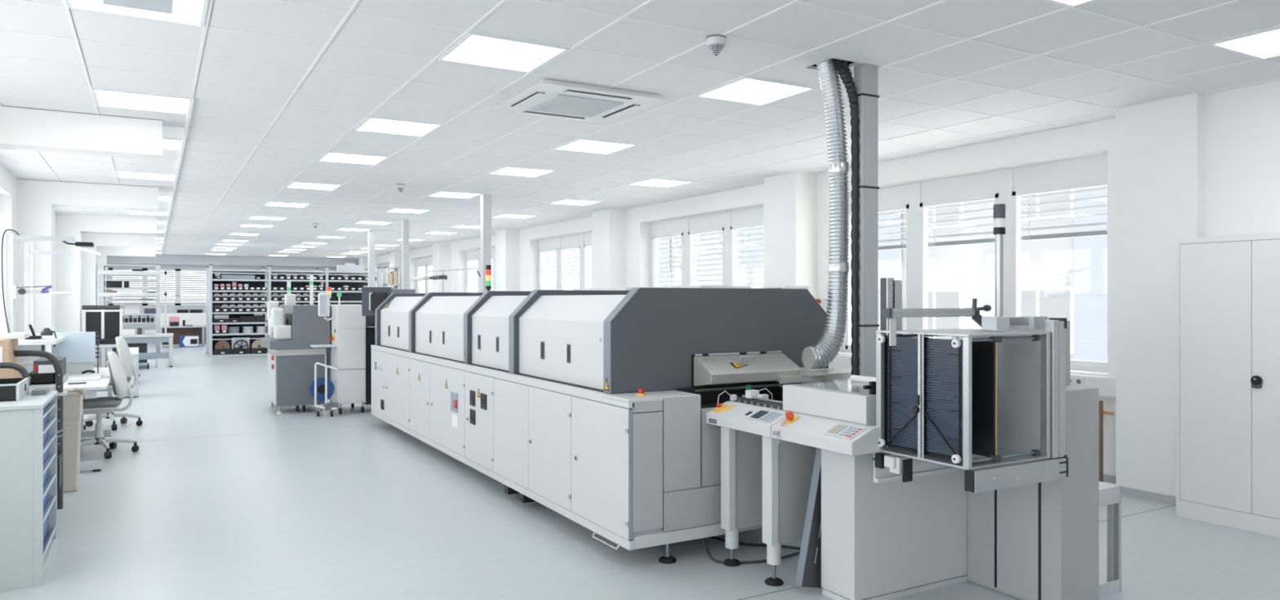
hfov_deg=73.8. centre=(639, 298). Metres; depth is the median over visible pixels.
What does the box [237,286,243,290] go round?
bin
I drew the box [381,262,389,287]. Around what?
window
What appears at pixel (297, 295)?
reel
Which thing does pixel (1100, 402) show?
wooden frame
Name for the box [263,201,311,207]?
recessed light
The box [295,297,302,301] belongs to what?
bin
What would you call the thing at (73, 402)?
waste bin
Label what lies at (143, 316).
spool
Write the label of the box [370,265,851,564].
oven
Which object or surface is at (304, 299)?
bin
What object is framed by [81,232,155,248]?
trim
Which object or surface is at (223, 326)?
bag
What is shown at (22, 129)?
trim
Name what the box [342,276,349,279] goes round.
bin
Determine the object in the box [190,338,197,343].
picture
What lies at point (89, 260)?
trim
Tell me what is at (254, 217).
recessed light
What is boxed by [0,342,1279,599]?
floor
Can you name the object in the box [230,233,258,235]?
diffuser
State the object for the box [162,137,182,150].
recessed light
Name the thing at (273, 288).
bin
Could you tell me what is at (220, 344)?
reel
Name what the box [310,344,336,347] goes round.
keyboard tray
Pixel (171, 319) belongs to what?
bag
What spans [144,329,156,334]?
box
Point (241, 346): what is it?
reel
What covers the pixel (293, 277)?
bin
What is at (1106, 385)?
cable trunking
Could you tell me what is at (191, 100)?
trim
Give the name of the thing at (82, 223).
trim
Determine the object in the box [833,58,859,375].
cable sleeve
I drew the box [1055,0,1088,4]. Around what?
diffuser
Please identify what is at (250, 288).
bin
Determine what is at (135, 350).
base cabinet
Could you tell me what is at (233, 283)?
bag
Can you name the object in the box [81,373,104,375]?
paper sheet
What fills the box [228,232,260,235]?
recessed light
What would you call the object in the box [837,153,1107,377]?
window
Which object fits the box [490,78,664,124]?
air conditioner
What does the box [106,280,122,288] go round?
storage box
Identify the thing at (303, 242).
diffuser
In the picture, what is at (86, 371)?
cable loop
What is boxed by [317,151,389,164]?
recessed light
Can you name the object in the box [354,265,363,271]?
box
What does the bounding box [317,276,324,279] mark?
bin
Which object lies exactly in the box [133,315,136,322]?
spool
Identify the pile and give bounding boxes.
[66,374,102,381]
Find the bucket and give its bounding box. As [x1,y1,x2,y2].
[155,358,168,368]
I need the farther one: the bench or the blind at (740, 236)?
the bench
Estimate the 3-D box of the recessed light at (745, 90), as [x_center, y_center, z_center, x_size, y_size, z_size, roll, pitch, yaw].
[0.806,-1.460,6.019,0.601,0.011,0.601,0,0,-30]
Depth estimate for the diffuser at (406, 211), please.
14.16 m
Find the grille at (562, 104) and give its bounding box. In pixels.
[528,93,623,117]
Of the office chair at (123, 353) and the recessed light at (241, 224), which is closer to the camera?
the office chair at (123, 353)
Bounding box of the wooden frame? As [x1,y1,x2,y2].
[1098,400,1102,481]
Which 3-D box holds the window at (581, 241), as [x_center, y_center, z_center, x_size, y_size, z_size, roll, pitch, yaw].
[-1.392,-0.290,16.340,0.270,1.860,3.150,0,0,-30]
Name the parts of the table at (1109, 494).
plate, rail, post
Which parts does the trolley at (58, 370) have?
clip plate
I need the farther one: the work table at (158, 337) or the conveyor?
the work table at (158, 337)
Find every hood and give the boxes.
[380,296,422,350]
[415,296,479,361]
[471,295,527,370]
[519,294,626,390]
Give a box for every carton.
[179,335,199,347]
[231,337,249,348]
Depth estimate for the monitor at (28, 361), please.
7.81 m
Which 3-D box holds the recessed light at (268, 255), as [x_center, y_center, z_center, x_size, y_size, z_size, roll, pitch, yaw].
[-12.228,-1.460,28.805,0.601,0.011,0.601,0,0,-30]
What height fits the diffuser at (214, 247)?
0.010 m
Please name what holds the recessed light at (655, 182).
in the ceiling
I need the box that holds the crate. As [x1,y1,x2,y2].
[112,342,146,366]
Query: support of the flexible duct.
attached to the oven
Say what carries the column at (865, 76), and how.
on the floor
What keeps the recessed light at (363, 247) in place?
in the ceiling
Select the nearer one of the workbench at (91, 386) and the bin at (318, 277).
the workbench at (91, 386)
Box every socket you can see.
[1070,376,1074,385]
[1074,377,1084,386]
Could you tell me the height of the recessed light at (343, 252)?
0.011 m
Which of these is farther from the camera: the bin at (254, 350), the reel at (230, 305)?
the bin at (254, 350)
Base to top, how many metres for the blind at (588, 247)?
1.590 m
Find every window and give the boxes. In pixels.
[108,267,205,305]
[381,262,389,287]
[416,256,432,293]
[466,246,495,292]
[537,231,591,289]
[650,205,764,286]
[657,186,1106,361]
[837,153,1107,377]
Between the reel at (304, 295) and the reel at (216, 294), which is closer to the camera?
the reel at (216, 294)
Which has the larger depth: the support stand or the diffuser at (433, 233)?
the diffuser at (433, 233)
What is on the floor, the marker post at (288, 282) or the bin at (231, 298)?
the marker post at (288, 282)
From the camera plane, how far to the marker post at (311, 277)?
22.56 m
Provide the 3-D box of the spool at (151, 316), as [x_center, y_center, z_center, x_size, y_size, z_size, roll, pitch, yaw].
[-11.216,0.457,19.597,0.072,0.164,0.072,0,0,-30]
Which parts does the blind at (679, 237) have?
cord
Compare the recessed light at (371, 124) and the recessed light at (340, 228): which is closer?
the recessed light at (371, 124)
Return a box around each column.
[368,229,375,287]
[401,219,408,288]
[480,193,491,292]
[853,63,879,377]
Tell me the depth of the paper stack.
5.37 m
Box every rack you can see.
[97,264,166,365]
[205,264,380,356]
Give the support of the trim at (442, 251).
attached to the wall at (1099, 137)
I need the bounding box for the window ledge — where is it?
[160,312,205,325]
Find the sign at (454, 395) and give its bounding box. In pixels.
[450,391,457,413]
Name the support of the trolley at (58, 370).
on the floor
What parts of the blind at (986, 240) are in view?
rail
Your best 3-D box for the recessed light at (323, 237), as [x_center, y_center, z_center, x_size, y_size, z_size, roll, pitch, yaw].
[-7.325,-1.460,20.233,0.601,0.011,0.601,0,0,-30]
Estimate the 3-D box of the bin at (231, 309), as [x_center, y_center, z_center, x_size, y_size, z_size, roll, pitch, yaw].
[-10.736,0.296,22.451,0.170,0.115,0.304,0,0,-30]
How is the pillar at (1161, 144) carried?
attached to the wall at (1099, 137)
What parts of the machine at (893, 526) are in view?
yellow plate, control panel, lift rail, hanger plate, drive chain, lift rail, clamp plate, support plate, panel, clamp lever, panel, motor, panel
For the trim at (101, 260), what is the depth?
23.05 m
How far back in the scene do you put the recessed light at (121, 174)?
10.11 m
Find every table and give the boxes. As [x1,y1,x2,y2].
[101,333,173,367]
[1098,481,1121,599]
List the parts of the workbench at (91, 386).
leg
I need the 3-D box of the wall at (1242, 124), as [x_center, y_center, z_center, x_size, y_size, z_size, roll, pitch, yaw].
[5.970,0.006,3.300,0.500,2.987,6.800,0,0,-30]
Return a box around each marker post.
[287,281,290,293]
[309,275,313,304]
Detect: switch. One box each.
[453,400,457,408]
[772,430,779,435]
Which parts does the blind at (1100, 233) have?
rail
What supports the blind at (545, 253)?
attached to the window at (581, 241)
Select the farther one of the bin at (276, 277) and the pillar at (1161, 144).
the bin at (276, 277)
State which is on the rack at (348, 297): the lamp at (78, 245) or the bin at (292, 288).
the bin at (292, 288)
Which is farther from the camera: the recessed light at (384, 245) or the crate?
the recessed light at (384, 245)
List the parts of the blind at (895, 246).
rail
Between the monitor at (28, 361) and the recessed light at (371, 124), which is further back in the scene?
the monitor at (28, 361)
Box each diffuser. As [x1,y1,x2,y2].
[156,221,165,223]
[213,247,236,248]
[217,244,242,245]
[222,240,247,241]
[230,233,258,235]
[302,242,324,244]
[337,228,368,231]
[375,244,399,246]
[388,208,427,213]
[399,239,422,240]
[426,231,455,234]
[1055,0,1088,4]
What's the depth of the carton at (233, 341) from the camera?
22.52 m
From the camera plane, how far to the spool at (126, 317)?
19.32 m
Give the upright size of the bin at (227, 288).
0.100 m
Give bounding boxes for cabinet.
[0,390,57,591]
[126,346,138,396]
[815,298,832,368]
[1176,232,1279,537]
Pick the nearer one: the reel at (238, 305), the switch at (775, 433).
the switch at (775, 433)
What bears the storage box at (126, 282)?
on the rack at (102, 272)
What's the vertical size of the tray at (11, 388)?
0.185 m
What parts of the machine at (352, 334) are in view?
monitor arm, panel, door, door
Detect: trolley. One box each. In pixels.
[14,350,67,509]
[309,362,337,416]
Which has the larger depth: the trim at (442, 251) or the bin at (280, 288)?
the bin at (280, 288)
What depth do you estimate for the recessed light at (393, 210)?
14.16 m
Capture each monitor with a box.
[17,344,44,373]
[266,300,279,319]
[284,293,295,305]
[318,293,329,316]
[391,288,415,293]
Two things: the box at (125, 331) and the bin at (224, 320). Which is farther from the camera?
the bin at (224, 320)
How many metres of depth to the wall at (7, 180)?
10.02 m
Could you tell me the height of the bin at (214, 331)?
0.090 m
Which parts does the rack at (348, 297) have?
panel, rail, rail, rail, rail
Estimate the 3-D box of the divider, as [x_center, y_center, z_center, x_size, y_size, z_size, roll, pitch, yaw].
[-5.694,0.546,8.609,0.395,0.423,0.200,0,0,-30]
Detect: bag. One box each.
[168,315,179,322]
[213,315,218,319]
[213,324,219,330]
[221,324,226,329]
[231,281,236,286]
[253,313,262,315]
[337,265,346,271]
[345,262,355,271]
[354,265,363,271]
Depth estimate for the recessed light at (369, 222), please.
16.29 m
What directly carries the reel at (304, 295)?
in the bin at (304, 299)
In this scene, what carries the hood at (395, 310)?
attached to the oven
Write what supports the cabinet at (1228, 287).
on the floor
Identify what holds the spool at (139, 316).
on the rack at (102, 272)
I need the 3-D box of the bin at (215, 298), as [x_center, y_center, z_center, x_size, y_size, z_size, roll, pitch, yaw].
[-11.053,0.005,22.269,0.170,0.115,0.304,0,0,-30]
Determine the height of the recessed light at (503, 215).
0.011 m
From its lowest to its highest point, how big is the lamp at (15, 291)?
0.125 m
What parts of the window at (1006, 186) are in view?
sill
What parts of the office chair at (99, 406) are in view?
arm, arm, seat, arm, backrest, arm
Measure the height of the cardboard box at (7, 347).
0.168 m
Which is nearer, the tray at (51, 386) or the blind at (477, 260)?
the tray at (51, 386)
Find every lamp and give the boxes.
[12,284,71,298]
[62,240,100,255]
[408,267,480,292]
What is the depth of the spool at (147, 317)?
19.53 m
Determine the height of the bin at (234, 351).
0.150 m
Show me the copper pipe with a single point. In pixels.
(1104, 411)
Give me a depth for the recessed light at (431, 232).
18.92 m
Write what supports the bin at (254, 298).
on the rack at (348, 297)
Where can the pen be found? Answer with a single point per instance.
(81, 382)
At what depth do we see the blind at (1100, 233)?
7.62 m
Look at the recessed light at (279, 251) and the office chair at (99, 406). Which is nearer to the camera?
the office chair at (99, 406)
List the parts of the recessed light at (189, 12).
plate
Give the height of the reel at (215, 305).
0.196 m
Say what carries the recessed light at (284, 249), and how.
in the ceiling
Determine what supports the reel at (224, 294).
in the bin at (223, 298)
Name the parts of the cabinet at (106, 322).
post, plate, post, post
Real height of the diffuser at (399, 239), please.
0.010 m
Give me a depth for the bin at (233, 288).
22.35 m
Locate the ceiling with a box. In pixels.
[0,0,1279,258]
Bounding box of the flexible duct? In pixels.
[808,57,849,368]
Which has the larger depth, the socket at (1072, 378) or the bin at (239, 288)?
the bin at (239, 288)
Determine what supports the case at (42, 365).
on the support stand
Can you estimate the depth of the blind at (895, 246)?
9.40 m
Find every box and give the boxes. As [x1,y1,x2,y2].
[0,337,17,363]
[0,362,25,378]
[31,387,48,395]
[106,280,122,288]
[119,328,135,334]
[124,280,128,288]
[137,327,142,334]
[144,308,155,313]
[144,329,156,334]
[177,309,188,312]
[189,309,202,312]
[387,273,392,284]
[390,271,397,284]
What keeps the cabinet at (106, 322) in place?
on the bench
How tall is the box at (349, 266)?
0.240 m
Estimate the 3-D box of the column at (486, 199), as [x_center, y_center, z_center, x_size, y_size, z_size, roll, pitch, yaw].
[-2.161,0.017,11.955,0.120,2.967,0.120,0,0,-30]
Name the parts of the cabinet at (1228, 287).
door, handle, door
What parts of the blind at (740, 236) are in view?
cord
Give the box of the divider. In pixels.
[51,331,99,374]
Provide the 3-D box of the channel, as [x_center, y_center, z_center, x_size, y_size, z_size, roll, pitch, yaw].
[0.956,1.083,4.411,0.354,0.822,0.051,0,0,-30]
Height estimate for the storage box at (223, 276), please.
0.120 m
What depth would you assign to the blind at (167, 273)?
29.06 m
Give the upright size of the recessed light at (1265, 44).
0.011 m
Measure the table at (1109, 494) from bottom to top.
0.545 m
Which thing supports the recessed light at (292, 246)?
in the ceiling
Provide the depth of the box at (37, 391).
4.90 m
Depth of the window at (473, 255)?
20.99 m
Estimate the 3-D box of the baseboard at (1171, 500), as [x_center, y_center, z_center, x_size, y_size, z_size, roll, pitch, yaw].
[3.023,1.470,8.036,0.332,0.060,4.372,0,0,-30]
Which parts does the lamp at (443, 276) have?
post, post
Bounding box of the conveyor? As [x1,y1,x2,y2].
[706,385,816,586]
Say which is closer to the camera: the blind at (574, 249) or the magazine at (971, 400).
the magazine at (971, 400)
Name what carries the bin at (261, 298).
on the rack at (348, 297)
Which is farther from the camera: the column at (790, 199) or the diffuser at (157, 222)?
the diffuser at (157, 222)
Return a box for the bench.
[95,344,116,347]
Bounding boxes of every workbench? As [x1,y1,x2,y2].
[0,232,111,471]
[160,324,205,347]
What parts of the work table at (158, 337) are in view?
leg, panel, leg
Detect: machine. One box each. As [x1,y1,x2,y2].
[261,293,329,413]
[310,287,374,413]
[361,287,391,315]
[771,204,1098,599]
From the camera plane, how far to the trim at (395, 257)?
26.30 m
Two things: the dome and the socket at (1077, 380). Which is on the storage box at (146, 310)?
the dome
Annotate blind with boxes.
[112,270,142,303]
[147,270,175,303]
[181,271,205,303]
[420,266,431,293]
[470,260,477,291]
[543,251,564,289]
[564,248,579,289]
[588,247,591,284]
[657,236,681,286]
[693,231,722,285]
[736,226,764,285]
[878,210,906,250]
[927,200,995,247]
[1020,186,1106,240]
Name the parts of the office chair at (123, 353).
arm, arm, seat, backrest, arm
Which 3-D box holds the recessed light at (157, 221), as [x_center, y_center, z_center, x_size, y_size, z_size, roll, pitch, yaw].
[-9.307,-1.460,16.147,0.601,0.011,0.601,0,0,-30]
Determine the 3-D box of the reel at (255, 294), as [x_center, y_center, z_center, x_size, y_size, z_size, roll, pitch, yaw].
[-10.235,-0.047,22.682,0.196,0.196,0.028,0,0,-30]
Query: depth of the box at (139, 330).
18.50 m
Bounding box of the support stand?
[51,373,68,391]
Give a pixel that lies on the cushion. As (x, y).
(112, 365)
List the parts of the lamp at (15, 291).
arm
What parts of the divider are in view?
panel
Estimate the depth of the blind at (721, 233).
12.51 m
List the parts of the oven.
door, door, hood frame, door, hood frame, door, door, hood frame, door, door, rail, hood frame, door, push knob, panel, panel, panel, panel, panel, handle, inlet rail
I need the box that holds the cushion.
[108,361,116,395]
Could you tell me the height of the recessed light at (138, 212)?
0.011 m
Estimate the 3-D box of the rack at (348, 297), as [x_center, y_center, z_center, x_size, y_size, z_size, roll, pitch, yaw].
[-9.634,0.310,23.780,4.347,2.390,1.620,0,0,-30]
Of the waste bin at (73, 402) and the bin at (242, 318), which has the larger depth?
the bin at (242, 318)
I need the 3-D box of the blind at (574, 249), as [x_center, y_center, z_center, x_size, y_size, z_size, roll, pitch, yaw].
[-1.233,-0.215,16.431,0.063,1.590,0.930,0,0,-30]
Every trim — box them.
[0,106,162,159]
[16,178,158,210]
[16,202,53,353]
[55,213,156,234]
[55,230,81,332]
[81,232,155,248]
[81,245,97,366]
[97,246,155,257]
[97,254,106,310]
[106,254,359,266]
[160,97,193,255]
[359,257,368,271]
[389,250,401,288]
[432,242,451,292]
[495,229,519,291]
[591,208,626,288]
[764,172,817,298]
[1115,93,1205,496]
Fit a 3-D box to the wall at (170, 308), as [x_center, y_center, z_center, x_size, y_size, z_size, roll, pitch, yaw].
[-14.143,0.006,30.101,8.820,2.987,0.300,0,0,-30]
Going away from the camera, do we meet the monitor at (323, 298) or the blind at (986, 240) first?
the blind at (986, 240)
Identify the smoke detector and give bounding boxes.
[312,222,318,228]
[395,183,404,192]
[706,34,726,55]
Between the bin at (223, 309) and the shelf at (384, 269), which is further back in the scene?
the shelf at (384, 269)
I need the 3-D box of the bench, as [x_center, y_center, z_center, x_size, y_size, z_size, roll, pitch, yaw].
[-9.399,1.143,14.900,0.680,0.715,0.800,0,0,-30]
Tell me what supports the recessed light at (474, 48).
in the ceiling
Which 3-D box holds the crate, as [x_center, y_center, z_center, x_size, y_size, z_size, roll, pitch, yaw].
[-11.168,1.230,18.668,0.650,0.500,0.300,0,0,-30]
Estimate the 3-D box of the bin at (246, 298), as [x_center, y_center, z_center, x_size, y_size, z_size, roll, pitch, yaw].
[-10.418,0.005,22.632,0.170,0.115,0.304,0,0,-30]
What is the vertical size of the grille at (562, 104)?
0.010 m
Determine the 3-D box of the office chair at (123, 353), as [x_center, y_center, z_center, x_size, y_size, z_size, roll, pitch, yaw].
[-6.168,0.971,9.949,0.632,1.058,0.646,0,0,-21]
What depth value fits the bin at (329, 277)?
23.56 m
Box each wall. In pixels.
[0,164,55,334]
[106,262,337,343]
[375,117,1115,475]
[1205,80,1279,236]
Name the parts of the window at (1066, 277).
blue panel, blue panel, blue panel, blue panel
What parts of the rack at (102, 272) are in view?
post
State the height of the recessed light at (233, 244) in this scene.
0.011 m
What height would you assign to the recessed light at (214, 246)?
0.011 m
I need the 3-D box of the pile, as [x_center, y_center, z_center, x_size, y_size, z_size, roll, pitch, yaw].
[-5.219,0.747,8.017,0.260,0.023,0.400,0,0,-30]
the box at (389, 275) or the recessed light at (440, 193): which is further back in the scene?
the box at (389, 275)
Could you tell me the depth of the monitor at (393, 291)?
10.86 m
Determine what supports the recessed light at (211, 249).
in the ceiling
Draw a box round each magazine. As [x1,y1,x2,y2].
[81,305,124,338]
[875,328,1050,470]
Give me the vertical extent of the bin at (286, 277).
0.100 m
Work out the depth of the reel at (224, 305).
22.31 m
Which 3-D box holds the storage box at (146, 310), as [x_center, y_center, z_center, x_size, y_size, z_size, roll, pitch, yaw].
[-11.302,0.286,19.687,0.250,0.112,0.300,0,0,-30]
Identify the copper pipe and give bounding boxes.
[1102,410,1114,414]
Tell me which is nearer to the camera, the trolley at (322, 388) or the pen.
the pen
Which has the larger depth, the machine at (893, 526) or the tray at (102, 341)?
the tray at (102, 341)
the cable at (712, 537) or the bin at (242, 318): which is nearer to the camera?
the cable at (712, 537)
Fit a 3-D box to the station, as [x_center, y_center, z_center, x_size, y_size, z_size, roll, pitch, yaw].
[-5.583,0.344,7.953,0.246,0.215,0.150,0,0,-30]
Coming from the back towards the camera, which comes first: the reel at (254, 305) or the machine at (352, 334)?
the reel at (254, 305)
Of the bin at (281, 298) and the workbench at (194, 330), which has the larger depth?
the workbench at (194, 330)
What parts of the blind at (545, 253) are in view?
cord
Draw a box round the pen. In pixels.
[67,382,86,384]
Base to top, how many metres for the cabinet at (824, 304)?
1.500 m
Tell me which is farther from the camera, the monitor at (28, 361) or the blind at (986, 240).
the blind at (986, 240)
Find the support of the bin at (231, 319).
on the rack at (348, 297)
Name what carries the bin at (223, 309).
on the rack at (348, 297)
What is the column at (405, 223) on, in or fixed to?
on the floor
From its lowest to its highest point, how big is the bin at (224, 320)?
0.100 m
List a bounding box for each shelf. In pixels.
[0,333,65,345]
[382,266,399,288]
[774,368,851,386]
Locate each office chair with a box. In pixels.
[80,351,139,458]
[83,336,142,430]
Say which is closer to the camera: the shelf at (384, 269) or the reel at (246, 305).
the reel at (246, 305)
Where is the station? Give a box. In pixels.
[24,324,57,346]
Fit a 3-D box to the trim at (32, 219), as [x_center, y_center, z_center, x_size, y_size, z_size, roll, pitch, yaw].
[-7.558,0.162,10.665,0.350,2.677,0.360,0,0,-30]
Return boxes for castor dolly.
[138,362,149,368]
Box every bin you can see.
[62,387,87,492]
[169,322,178,326]
[213,286,219,290]
[213,296,221,301]
[213,307,221,312]
[213,318,229,322]
[213,329,220,333]
[213,347,231,355]
[219,286,225,290]
[220,329,227,333]
[221,296,228,301]
[221,307,228,312]
[225,286,231,290]
[228,296,236,301]
[228,307,236,311]
[228,317,239,322]
[231,286,237,290]
[231,347,249,354]
[236,296,244,301]
[236,307,244,311]
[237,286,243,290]
[244,296,251,301]
[244,307,251,311]
[248,287,255,290]
[249,347,267,354]
[251,296,259,301]
[251,307,259,311]
[259,296,266,301]
[259,307,266,311]
[271,275,278,279]
[271,286,278,290]
[271,296,279,301]
[278,275,284,279]
[278,286,284,290]
[279,296,284,301]
[284,275,291,279]
[291,275,297,279]
[291,287,297,290]
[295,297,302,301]
[297,275,305,279]
[297,287,305,290]
[302,297,309,301]
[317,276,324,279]
[317,287,324,290]
[328,276,335,279]
[335,276,342,279]
[335,287,342,290]
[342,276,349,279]
[342,287,349,290]
[349,276,356,280]
[349,287,356,290]
[356,276,363,280]
[363,276,368,280]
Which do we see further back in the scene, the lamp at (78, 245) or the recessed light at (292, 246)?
the recessed light at (292, 246)
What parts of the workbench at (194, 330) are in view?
leg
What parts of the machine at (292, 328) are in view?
door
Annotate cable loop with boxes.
[81,369,94,373]
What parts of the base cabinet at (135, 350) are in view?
panel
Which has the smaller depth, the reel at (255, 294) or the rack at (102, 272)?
the rack at (102, 272)
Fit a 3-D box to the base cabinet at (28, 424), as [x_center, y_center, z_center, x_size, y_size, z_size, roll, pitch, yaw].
[-3.698,1.026,4.571,0.890,0.947,0.787,0,0,-30]
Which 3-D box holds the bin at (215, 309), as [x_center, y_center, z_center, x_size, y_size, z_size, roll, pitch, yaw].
[-11.053,0.296,22.269,0.170,0.115,0.304,0,0,-30]
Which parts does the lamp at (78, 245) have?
arm, lamp panel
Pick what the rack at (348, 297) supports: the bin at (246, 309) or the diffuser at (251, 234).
the bin at (246, 309)
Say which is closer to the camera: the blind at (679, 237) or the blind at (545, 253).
the blind at (679, 237)
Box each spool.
[124,315,128,322]
[128,315,132,322]
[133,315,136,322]
[137,315,141,322]
[142,315,145,322]
[146,315,149,322]
[150,315,153,322]
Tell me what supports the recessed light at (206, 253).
in the ceiling
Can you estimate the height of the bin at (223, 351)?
0.150 m
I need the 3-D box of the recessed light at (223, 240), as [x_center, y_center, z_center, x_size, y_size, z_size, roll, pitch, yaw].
[-10.193,-1.460,21.472,0.601,0.011,0.601,0,0,-30]
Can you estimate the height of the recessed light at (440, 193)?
0.011 m
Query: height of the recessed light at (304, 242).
0.011 m
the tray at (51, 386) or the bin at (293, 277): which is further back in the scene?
the bin at (293, 277)
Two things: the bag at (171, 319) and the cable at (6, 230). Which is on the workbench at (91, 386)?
the cable at (6, 230)
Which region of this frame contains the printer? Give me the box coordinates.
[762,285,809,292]
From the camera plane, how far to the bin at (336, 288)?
23.66 m
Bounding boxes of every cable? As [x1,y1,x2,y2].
[1,229,19,333]
[700,537,799,564]
[708,536,800,549]
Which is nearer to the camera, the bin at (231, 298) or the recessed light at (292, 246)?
the bin at (231, 298)
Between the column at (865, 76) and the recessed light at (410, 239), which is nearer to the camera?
the column at (865, 76)
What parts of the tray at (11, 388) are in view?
handle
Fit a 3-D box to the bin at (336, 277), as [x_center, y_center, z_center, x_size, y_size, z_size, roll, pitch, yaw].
[-8.410,-0.560,23.781,0.171,0.100,0.304,0,0,-30]
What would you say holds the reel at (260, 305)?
in the bin at (261, 309)
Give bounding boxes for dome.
[146,304,155,308]
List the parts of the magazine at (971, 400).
post, lock knob, lock lever, rod, plate, plate, post, plate, post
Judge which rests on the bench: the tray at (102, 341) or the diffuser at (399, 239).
the tray at (102, 341)
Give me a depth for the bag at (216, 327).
22.17 m
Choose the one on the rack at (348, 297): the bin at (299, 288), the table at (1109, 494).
the bin at (299, 288)
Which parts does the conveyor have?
name plate, yellow plate, leg, foot rod, plate, guide rod, conveyor rail, control panel, leg, foot rod, plate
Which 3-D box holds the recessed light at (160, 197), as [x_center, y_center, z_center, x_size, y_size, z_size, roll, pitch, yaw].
[-7.104,-1.460,12.295,0.601,0.011,0.601,0,0,-30]
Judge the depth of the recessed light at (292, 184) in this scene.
10.99 m
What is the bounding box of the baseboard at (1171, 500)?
[1102,474,1176,505]
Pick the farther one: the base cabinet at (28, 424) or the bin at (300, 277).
the bin at (300, 277)
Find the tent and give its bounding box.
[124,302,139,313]
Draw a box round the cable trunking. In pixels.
[832,355,1115,398]
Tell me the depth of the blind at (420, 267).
25.71 m
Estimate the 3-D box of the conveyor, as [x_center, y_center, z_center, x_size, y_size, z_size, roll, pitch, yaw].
[0.792,1.000,4.817,0.642,1.000,0.624,0,0,-30]
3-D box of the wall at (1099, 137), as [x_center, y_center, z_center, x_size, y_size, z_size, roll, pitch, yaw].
[-2.974,0.006,19.197,0.340,2.987,29.720,0,0,-30]
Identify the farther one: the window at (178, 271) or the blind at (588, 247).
the window at (178, 271)
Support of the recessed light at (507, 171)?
in the ceiling
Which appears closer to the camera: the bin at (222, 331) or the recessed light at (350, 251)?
the bin at (222, 331)
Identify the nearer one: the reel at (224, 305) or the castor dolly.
the castor dolly
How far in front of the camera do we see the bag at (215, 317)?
22.17 m
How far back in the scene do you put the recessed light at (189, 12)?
4.28 m
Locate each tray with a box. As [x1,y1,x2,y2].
[0,362,31,401]
[28,370,55,384]
[30,383,55,391]
[95,338,115,344]
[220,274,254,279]
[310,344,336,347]
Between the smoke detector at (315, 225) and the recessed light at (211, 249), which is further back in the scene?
the recessed light at (211, 249)
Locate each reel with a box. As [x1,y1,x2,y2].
[213,293,221,296]
[213,304,221,307]
[214,340,230,349]
[221,293,228,296]
[221,304,228,307]
[228,293,236,298]
[228,304,236,309]
[233,339,248,348]
[236,304,244,307]
[244,304,252,308]
[251,293,259,298]
[251,304,258,309]
[251,339,264,347]
[258,304,266,307]
[295,293,302,297]
[302,293,309,297]
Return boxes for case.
[33,356,66,376]
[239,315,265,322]
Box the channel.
[795,448,822,587]
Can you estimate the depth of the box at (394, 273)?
25.55 m
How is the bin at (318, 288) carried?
on the rack at (348, 297)
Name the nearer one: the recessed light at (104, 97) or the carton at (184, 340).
the recessed light at (104, 97)
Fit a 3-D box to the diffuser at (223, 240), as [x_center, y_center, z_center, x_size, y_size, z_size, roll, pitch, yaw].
[-10.193,-1.461,21.472,0.561,0.010,0.561,0,0,-30]
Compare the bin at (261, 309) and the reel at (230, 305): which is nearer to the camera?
the reel at (230, 305)
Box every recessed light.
[66,0,208,26]
[92,88,189,114]
[115,170,175,181]
[127,209,168,215]
[156,220,166,223]
[156,230,164,232]
[158,195,171,200]
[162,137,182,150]
[205,253,226,254]
[209,248,233,250]
[213,246,237,248]
[217,243,243,245]
[222,239,249,241]
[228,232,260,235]
[239,223,274,227]
[248,215,287,220]
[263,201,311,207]
[268,254,287,256]
[277,250,300,252]
[284,248,307,250]
[285,181,342,190]
[291,245,317,247]
[301,241,328,244]
[316,235,346,238]
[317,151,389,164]
[336,227,371,231]
[339,252,362,253]
[350,250,368,252]
[354,116,443,137]
[354,220,393,224]
[360,247,385,249]
[375,244,399,246]
[386,208,431,213]
[396,238,426,240]
[424,231,457,234]
[427,191,482,198]
[438,31,569,72]
[448,224,480,228]
[487,166,555,177]
[492,213,536,218]
[549,199,600,205]
[553,138,637,154]
[628,177,693,187]
[694,75,815,105]
[1046,0,1094,7]
[1208,26,1279,59]
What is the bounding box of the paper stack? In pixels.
[4,332,29,339]
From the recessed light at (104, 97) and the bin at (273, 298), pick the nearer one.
the recessed light at (104, 97)
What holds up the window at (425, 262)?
in the wall at (1099, 137)
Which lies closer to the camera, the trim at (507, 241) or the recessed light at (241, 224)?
the recessed light at (241, 224)

